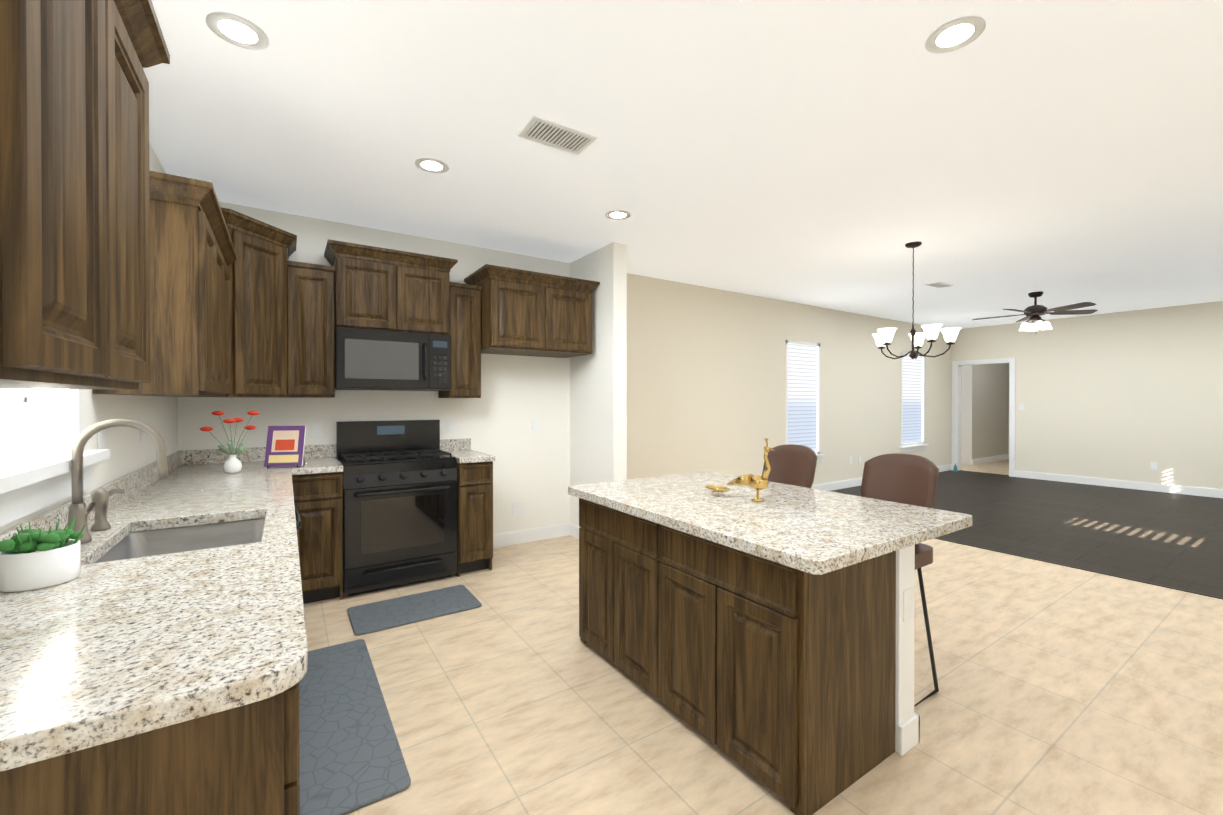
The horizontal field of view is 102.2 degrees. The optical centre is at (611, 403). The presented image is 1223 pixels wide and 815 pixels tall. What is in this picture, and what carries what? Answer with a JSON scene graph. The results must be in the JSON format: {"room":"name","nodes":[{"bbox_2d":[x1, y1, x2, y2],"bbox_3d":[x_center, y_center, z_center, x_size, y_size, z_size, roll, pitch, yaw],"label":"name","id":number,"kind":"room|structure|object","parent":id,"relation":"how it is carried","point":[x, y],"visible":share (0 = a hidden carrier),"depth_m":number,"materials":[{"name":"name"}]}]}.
{"room":"kitchen","nodes":[
{"label":"kitchen","id":0,"kind":"room"},
{"bbox_2d":[0,142,177,532],"bbox_3d":[-1.341,-0.027,0.796,0.150,2.740,6.250,0,0,-33],"label":"wall","id":1,"kind":"structure","parent":0,"point":[130,452],"depth_m":2.18,"materials":[{"name":"paint"}]},
{"bbox_2d":[0,389,109,526],"bbox_3d":[-1.760,-0.305,1.329,0.380,1.550,1.415,0,0,-33],"label":"sink window","id":2,"kind":"structure","parent":1,"relation":"in","point":[36,476],"depth_m":1.51,"materials":[{"name":"white"}]},
{"bbox_2d":[0,0,159,395],"bbox_3d":[-1.071,-0.461,0.823,0.327,0.857,0.700,0,0,-33],"label":"upper cabinet","id":3,"kind":"object","parent":1,"relation":"attached to","point":[124,270],"depth_m":0.80,"materials":[{"name":"brown wood"}]},
{"bbox_2d":[98,429,104,448],"bbox_3d":[-1.994,0.137,1.929,0.008,0.115,0.072,0,0,-33],"label":"light switch","id":4,"kind":"object","parent":1,"relation":"attached to","point":[101,439],"visible":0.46,"depth_m":1.92,"materials":[{"name":"white plastic"}]},
{"bbox_2d":[140,419,144,441],"bbox_3d":[-2.365,0.134,2.487,0.008,0.115,0.072,0,0,-33],"label":"outlet","id":5,"kind":"object","parent":1,"relation":"attached to","point":[142,436],"visible":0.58,"depth_m":2.47,"materials":[{"name":"white plastic"}]},
{"bbox_2d":[160,172,231,396],"bbox_3d":[-2.125,-0.469,2.415,0.327,0.857,1.158,0,0,-33],"label":"upper cabinet","id":6,"kind":"object","parent":1,"relation":"attached to","point":[196,253],"depth_m":2.00,"materials":[{"name":"brown wood"}]},
{"bbox_2d":[178,201,950,533],"bbox_3d":[1.875,-0.057,6.582,11.600,2.740,0.150,0,0,-33],"label":"wall","id":7,"kind":"structure","parent":0,"point":[706,377],"depth_m":5.62,"materials":[{"name":"paint"}]},
{"bbox_2d":[220,208,223,219],"bbox_3d":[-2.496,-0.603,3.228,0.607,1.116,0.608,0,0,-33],"label":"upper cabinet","id":8,"kind":"object","parent":7,"relation":"attached to","point":[221,209],"depth_m":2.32,"materials":[{"name":"brown wood"}]},
{"bbox_2d":[224,208,291,397],"bbox_3d":[-2.278,-0.603,3.185,0.311,1.116,0.311,0,0,-33],"label":"upper cabinet","id":9,"kind":"object","parent":7,"relation":"attached to","point":[261,269],"depth_m":3.17,"materials":[{"name":"brown wood"}]},
{"bbox_2d":[292,261,335,397],"bbox_3d":[-2.196,-0.517,3.596,0.290,0.939,0.327,0,0,-33],"label":"upper cabinet","id":10,"kind":"object","parent":7,"relation":"attached to","point":[313,334],"depth_m":3.47,"materials":[{"name":"brown wood"}]},
{"bbox_2d":[311,422,321,436],"bbox_3d":[-2.251,0.198,3.757,0.072,0.115,0.008,0,0,-33],"label":"electrical outlet","id":11,"kind":"object","parent":7,"relation":"attached to","point":[316,429],"visible":1,"depth_m":3.76,"materials":[{"name":"white plastic"}]},
{"bbox_2d":[328,240,451,335],"bbox_3d":[-1.725,-0.848,3.873,0.796,0.604,0.382,0,0,-33],"label":"upper cabinet","id":12,"kind":"object","parent":7,"relation":"attached to","point":[374,288],"depth_m":3.69,"materials":[{"name":"brown wood"}]},
{"bbox_2d":[335,327,450,390],"bbox_3d":[-1.705,-0.325,3.846,0.796,0.433,0.453,0,0,-33],"label":"microwave","id":13,"kind":"object","parent":12,"relation":"attached to","point":[365,359],"visible":0.98,"depth_m":3.67,"materials":[{"name":"black metal"}]},
{"bbox_2d":[446,419,454,432],"bbox_3d":[-1.408,0.195,4.315,0.072,0.115,0.008,0,0,-33],"label":"electrical outlet","id":14,"kind":"object","parent":7,"relation":"attached to","point":[450,425],"visible":1,"depth_m":4.31,"materials":[{"name":"white plastic"}]},
{"bbox_2d":[438,280,483,397],"bbox_3d":[-1.292,-0.520,4.194,0.270,0.939,0.327,0,0,-33],"label":"upper cabinet","id":15,"kind":"object","parent":7,"relation":"attached to","point":[465,338],"depth_m":4.06,"materials":[{"name":"brown wood"}]},
{"bbox_2d":[512,502,523,515],"bbox_3d":[-0.883,0.993,4.667,0.120,0.120,0.008,0,0,-33],"label":"electrical outlet","id":16,"kind":"object","parent":7,"relation":"attached to","point":[517,508],"visible":1,"depth_m":4.66,"materials":[{"name":"white plastic"}]},
{"bbox_2d":[493,523,568,547],"bbox_3d":[-0.836,1.262,4.696,1.010,0.122,0.014,0,0,-33],"label":"baseboard","id":17,"kind":"structure","parent":7,"relation":"attached to","point":[528,535],"depth_m":4.73,"materials":[{"name":"white wood"}]},
{"bbox_2d":[468,264,595,357],"bbox_3d":[-0.717,-0.782,4.444,0.958,0.651,0.542,0,0,-33],"label":"upper cabinet","id":18,"kind":"object","parent":7,"relation":"attached to","point":[523,312],"depth_m":4.19,"materials":[{"name":"brown wood"}]},
{"bbox_2d":[532,419,538,430],"bbox_3d":[-0.733,0.202,4.762,0.072,0.115,0.008,0,0,-33],"label":"electrical outlet","id":19,"kind":"object","parent":7,"relation":"attached to","point":[535,424],"visible":1,"depth_m":4.76,"materials":[{"name":"white plastic"}]},
{"bbox_2d":[785,340,824,461],"bbox_3d":[2.679,-0.071,7.180,1.400,2.240,0.360,0,0,-33],"label":"window","id":20,"kind":"structure","parent":7,"relation":"in","point":[802,393],"depth_m":7.12,"materials":[{"name":"white plastic"}]},
{"bbox_2d":[811,464,951,490],"bbox_3d":[3.174,1.248,7.335,8.310,0.122,0.040,0,0,-33],"label":"baseboard","id":21,"kind":"structure","parent":7,"relation":"attached to","point":[830,486],"depth_m":7.63,"materials":[{"name":"white"}]},
{"bbox_2d":[899,352,928,451],"bbox_3d":[5.326,-0.080,8.932,1.450,2.240,0.360,0,0,-33],"label":"window","id":22,"kind":"structure","parent":7,"relation":"in","point":[912,404],"depth_m":8.88,"materials":[{"name":"white plastic"}]},
{"bbox_2d":[570,242,626,525],"bbox_3d":[-0.142,-0.047,4.683,0.140,2.740,0.790,0,0,-33],"label":"wall","id":23,"kind":"structure","parent":0,"point":[598,414],"depth_m":4.47,"materials":[{"name":"paint"}]},
{"bbox_2d":[569,523,579,538],"bbox_3d":[-0.191,1.262,4.625,0.014,0.122,0.764,0,0,-33],"label":"baseboard","id":24,"kind":"structure","parent":23,"relation":"attached to","point":[573,529],"depth_m":4.89,"materials":[{"name":"white"}]},
{"bbox_2d":[143,0,1222,328],"bbox_3d":[4.492,-1.470,5.248,14.800,0.100,7.250,0,0,-33],"label":"ceiling","id":25,"kind":"structure","parent":0,"point":[833,154],"depth_m":2.59,"materials":[{"name":"paint"}]},
{"bbox_2d":[206,11,268,49],"bbox_3d":[-1.405,-1.401,1.855,0.190,0.004,0.190,0,0,-33],"label":"recessed light","id":26,"kind":"object","parent":25,"relation":"in","point":[237,30],"visible":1,"depth_m":1.85,"materials":[{"name":"white plastic"}]},
{"bbox_2d":[415,157,448,172],"bbox_3d":[-1.060,-1.406,2.911,0.190,0.004,0.190,0,0,-33],"label":"recessed light","id":27,"kind":"object","parent":25,"relation":"in","point":[430,165],"visible":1,"depth_m":2.91,"materials":[{"name":"white plastic"}]},
{"bbox_2d":[518,115,596,154],"bbox_3d":[-0.282,-1.402,2.587,0.360,0.008,0.210,0,0,-33],"label":"ceiling vent","id":28,"kind":"object","parent":25,"relation":"in","point":[553,134],"visible":1,"depth_m":2.58,"materials":[{"name":"white metal"}]},
{"bbox_2d":[605,210,630,219],"bbox_3d":[0.049,-1.410,3.681,0.190,0.004,0.190,0,0,-33],"label":"recessed light","id":29,"kind":"object","parent":25,"relation":"in","point":[618,214],"visible":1,"depth_m":3.68,"materials":[{"name":"white plastic"}]},
{"bbox_2d":[872,241,960,358],"bbox_3d":[2.656,-0.906,4.385,0.688,1.020,0.662,0,0,-33],"label":"dining chandelier","id":30,"kind":"object","parent":25,"relation":"hanging from","point":[883,337],"visible":1,"depth_m":4.28,"materials":[{"name":"white glass"}]},
{"bbox_2d":[925,282,952,288],"bbox_3d":[3.920,-1.419,5.895,0.340,0.008,0.160,0,0,-33],"label":"ceiling vent","id":31,"kind":"object","parent":25,"relation":"in","point":[938,285],"visible":0.92,"depth_m":5.90,"materials":[{"name":"white metal"}]},
{"bbox_2d":[925,15,985,52],"bbox_3d":[1.305,-1.401,1.874,0.190,0.004,0.190,0,0,-33],"label":"recessed light","id":32,"kind":"object","parent":25,"relation":"in","point":[955,34],"visible":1,"depth_m":1.87,"materials":[{"name":"white plastic"}]},
{"bbox_2d":[972,291,1097,331],"bbox_3d":[5.408,-1.161,6.331,1.273,0.531,1.285,0,0,-33],"label":"room ceiling fan","id":33,"kind":"object","parent":25,"relation":"hanging from","point":[1034,312],"visible":1,"depth_m":6.26,"materials":[{"name":"brown metal"}]},
{"bbox_2d":[304,535,1222,814],"bbox_3d":[1.132,1.384,2.440,6.080,0.100,6.250,0,0,-33],"label":"floor","id":34,"kind":"structure","parent":0,"point":[1068,691],"depth_m":2.18,"materials":[{"name":"beige tile"}]},
{"bbox_2d":[0,682,299,814],"bbox_3d":[-0.905,0.906,0.845,0.620,0.874,0.458,0,0,-33],"label":"base cabinet","id":35,"kind":"object","parent":34,"relation":"on","point":[242,760],"depth_m":0.74,"materials":[{"name":"brown wood"}]},
{"bbox_2d":[0,447,307,771],"bbox_3d":[-1.695,0.489,2.073,0.660,0.334,3.427,0,0,-33],"label":"countertop","id":36,"kind":"structure","parent":35,"relation":"on","point":[178,599],"depth_m":0.99,"materials":[{"name":"stone"}]},
{"bbox_2d":[0,517,84,591],"bbox_3d":[-1.356,0.355,1.177,0.144,0.140,0.132,0,0,-33],"label":"pot","id":37,"kind":"object","parent":36,"relation":"on","point":[32,559],"visible":1,"depth_m":1.14,"materials":[{"name":"white ceramic"}]},
{"bbox_2d":[67,418,168,543],"bbox_3d":[-1.600,0.234,1.623,0.239,0.378,0.234,0,0,-33],"label":"gooseneck faucet","id":38,"kind":"object","parent":36,"relation":"on","point":[79,511],"visible":0.98,"depth_m":1.53,"materials":[{"name":"silver metal"}]},
{"bbox_2d":[200,411,259,472],"bbox_3d":[-2.291,0.229,2.971,0.284,0.374,0.192,0,0,-33],"label":"vase","id":39,"kind":"object","parent":36,"relation":"on","point":[232,463],"visible":1,"depth_m":2.95,"materials":[{"name":"white ceramic"}]},
{"bbox_2d":[264,426,305,468],"bbox_3d":[-2.121,0.278,3.216,0.214,0.270,0.126,0,0,-14],"label":"cookbook","id":40,"kind":"object","parent":36,"relation":"on","point":[285,445],"visible":0.96,"depth_m":3.19,"materials":[{"name":"purple paper"}]},
{"bbox_2d":[292,472,342,603],"bbox_3d":[-2.110,0.892,3.485,0.322,0.874,0.619,0,0,-33],"label":"base cabinet","id":41,"kind":"object","parent":34,"relation":"on","point":[318,500],"visible":0.62,"depth_m":3.25,"materials":[{"name":"brown wood"}]},
{"bbox_2d":[304,444,342,473],"bbox_3d":[-2.080,0.384,3.491,0.264,0.140,0.637,0,0,-33],"label":"countertop","id":42,"kind":"structure","parent":41,"relation":"on","point":[318,458],"depth_m":3.66,"materials":[{"name":"stone"}]},
{"bbox_2d":[299,639,410,814],"bbox_3d":[-1.214,1.328,2.134,0.410,0.016,1.270,0,0,-33],"label":"area rug","id":43,"kind":"object","parent":34,"relation":"on","point":[351,758],"visible":0.73,"depth_m":1.95,"materials":[{"name":"grey rubber"}]},
{"bbox_2d":[336,420,457,595],"bbox_3d":[-1.637,0.732,3.767,0.766,1.190,0.650,0,0,-33],"label":"gas range","id":44,"kind":"object","parent":34,"relation":"on","point":[400,478],"visible":1,"depth_m":3.58,"materials":[{"name":"black metal"}]},
{"bbox_2d":[347,585,481,635],"bbox_3d":[-1.274,1.322,3.203,0.750,0.016,0.440,0,0,-33],"label":"area rug","id":45,"kind":"object","parent":34,"relation":"on","point":[368,618],"visible":0.96,"depth_m":3.17,"materials":[{"name":"grey rubber"}]},
{"bbox_2d":[456,461,492,576],"bbox_3d":[-1.214,0.889,4.078,0.271,0.874,0.619,0,0,-33],"label":"base cabinet","id":46,"kind":"object","parent":34,"relation":"on","point":[475,516],"visible":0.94,"depth_m":3.82,"materials":[{"name":"brown wood"}]},
{"bbox_2d":[440,438,494,463],"bbox_3d":[-1.206,0.381,4.072,0.282,0.140,0.632,0,0,-33],"label":"countertop","id":47,"kind":"structure","parent":46,"relation":"on","point":[460,449],"depth_m":4.24,"materials":[{"name":"stone"}]},
{"bbox_2d":[579,499,651,693],"bbox_3d":[0.250,0.921,2.627,0.593,0.824,0.718,0,0,-33],"label":"base cabinet","id":48,"kind":"object","parent":34,"relation":"on","point":[615,549],"depth_m":2.43,"materials":[{"name":"brown wood"}]},
{"bbox_2d":[652,523,903,814],"bbox_3d":[0.646,0.925,2.028,0.593,0.824,0.718,0,0,-33],"label":"base cabinet","id":49,"kind":"object","parent":34,"relation":"on","point":[768,641],"depth_m":1.76,"materials":[{"name":"brown wood"}]},
{"bbox_2d":[568,471,971,578],"bbox_3d":[0.636,0.488,2.427,1.095,0.043,1.575,0,0,-33],"label":"countertop","id":50,"kind":"structure","parent":49,"relation":"on","point":[811,531],"depth_m":2.03,"materials":[{"name":"beige stone"}]},
{"bbox_2d":[705,485,729,496],"bbox_3d":[0.536,0.445,2.502,0.087,0.044,0.157,0,0,-33],"label":"bowl","id":51,"kind":"object","parent":50,"relation":"on","point":[716,488],"visible":1,"depth_m":2.50,"materials":[{"name":"gold metal"}]},
{"bbox_2d":[727,438,773,501],"bbox_3d":[0.676,0.314,2.416,0.065,0.304,0.292,0,0,-33],"label":"bird figurine","id":52,"kind":"object","parent":50,"relation":"on","point":[757,482],"visible":1,"depth_m":2.35,"materials":[{"name":"gold metal"}]},
{"bbox_2d":[762,444,816,487],"bbox_3d":[0.941,0.788,2.904,0.493,1.073,0.408,0,0,-33],"label":"stool","id":53,"kind":"object","parent":34,"relation":"on","point":[793,464],"visible":0.25,"depth_m":2.99,"materials":[{"name":"brown leather"}]},
{"bbox_2d":[861,453,938,706],"bbox_3d":[1.294,0.791,2.370,0.493,1.073,0.408,0,0,-33],"label":"stool","id":54,"kind":"object","parent":34,"relation":"on","point":[910,479],"visible":0.42,"depth_m":2.42,"materials":[{"name":"brown leather"}]},
{"bbox_2d":[934,538,1222,599],"bbox_3d":[3.665,1.323,4.116,0.035,0.006,5.950,0,0,-33],"label":"transition strip","id":55,"kind":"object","parent":34,"relation":"on","point":[1189,591],"depth_m":3.90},
{"bbox_2d":[961,363,1008,464],"bbox_3d":[8.391,-0.076,10.145,3.200,2.740,3.700,0,0,-33],"label":"wall","id":56,"kind":"structure","parent":0,"point":[984,410],"depth_m":10.76,"materials":[{"name":"paint"}]},
{"bbox_2d":[972,454,1008,464],"bbox_3d":[8.415,1.229,10.939,1.910,0.122,0.014,0,0,-33],"label":"baseboard","id":57,"kind":"structure","parent":56,"relation":"attached to","point":[1005,456],"depth_m":10.91,"materials":[{"name":"white"}]},
{"bbox_2d":[831,459,1222,596],"bbox_3d":[7.027,1.361,6.941,8.720,0.100,7.250,0,0,-33],"label":"floor","id":58,"kind":"structure","parent":0,"point":[1170,539],"depth_m":5.39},
{"bbox_2d":[950,301,1222,488],"bbox_3d":[8.374,-0.060,7.136,0.150,2.740,6.100,0,0,-33],"label":"wall","id":59,"kind":"structure","parent":0,"point":[1129,395],"depth_m":7.68,"materials":[{"name":"paint"}]},
{"bbox_2d":[952,358,1014,476],"bbox_3d":[6.983,0.236,9.239,0.186,2.125,0.990,0,0,-33],"label":"door frame","id":60,"kind":"structure","parent":59,"relation":"attached to","point":[956,411],"depth_m":9.49,"materials":[{"name":"white wood"}]},
{"bbox_2d":[1019,403,1023,409],"bbox_3d":[7.242,0.051,8.702,0.008,0.115,0.072,0,0,-33],"label":"light switch","id":61,"kind":"object","parent":59,"relation":"attached to","point":[1021,406],"visible":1,"depth_m":8.70,"materials":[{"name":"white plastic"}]},
{"bbox_2d":[1015,470,1222,497],"bbox_3d":[8.537,1.251,6.747,0.014,0.122,4.900,0,0,-33],"label":"baseboard","id":62,"kind":"structure","parent":59,"relation":"attached to","point":[1177,489],"depth_m":7.62,"materials":[{"name":"white"}]},
{"bbox_2d":[1150,462,1156,469],"bbox_3d":[8.120,0.928,7.381,0.008,0.115,0.072,0,0,-33],"label":"outlet","id":63,"kind":"object","parent":59,"relation":"attached to","point":[1153,465],"visible":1,"depth_m":7.38,"materials":[{"name":"white plastic"}]}
]}

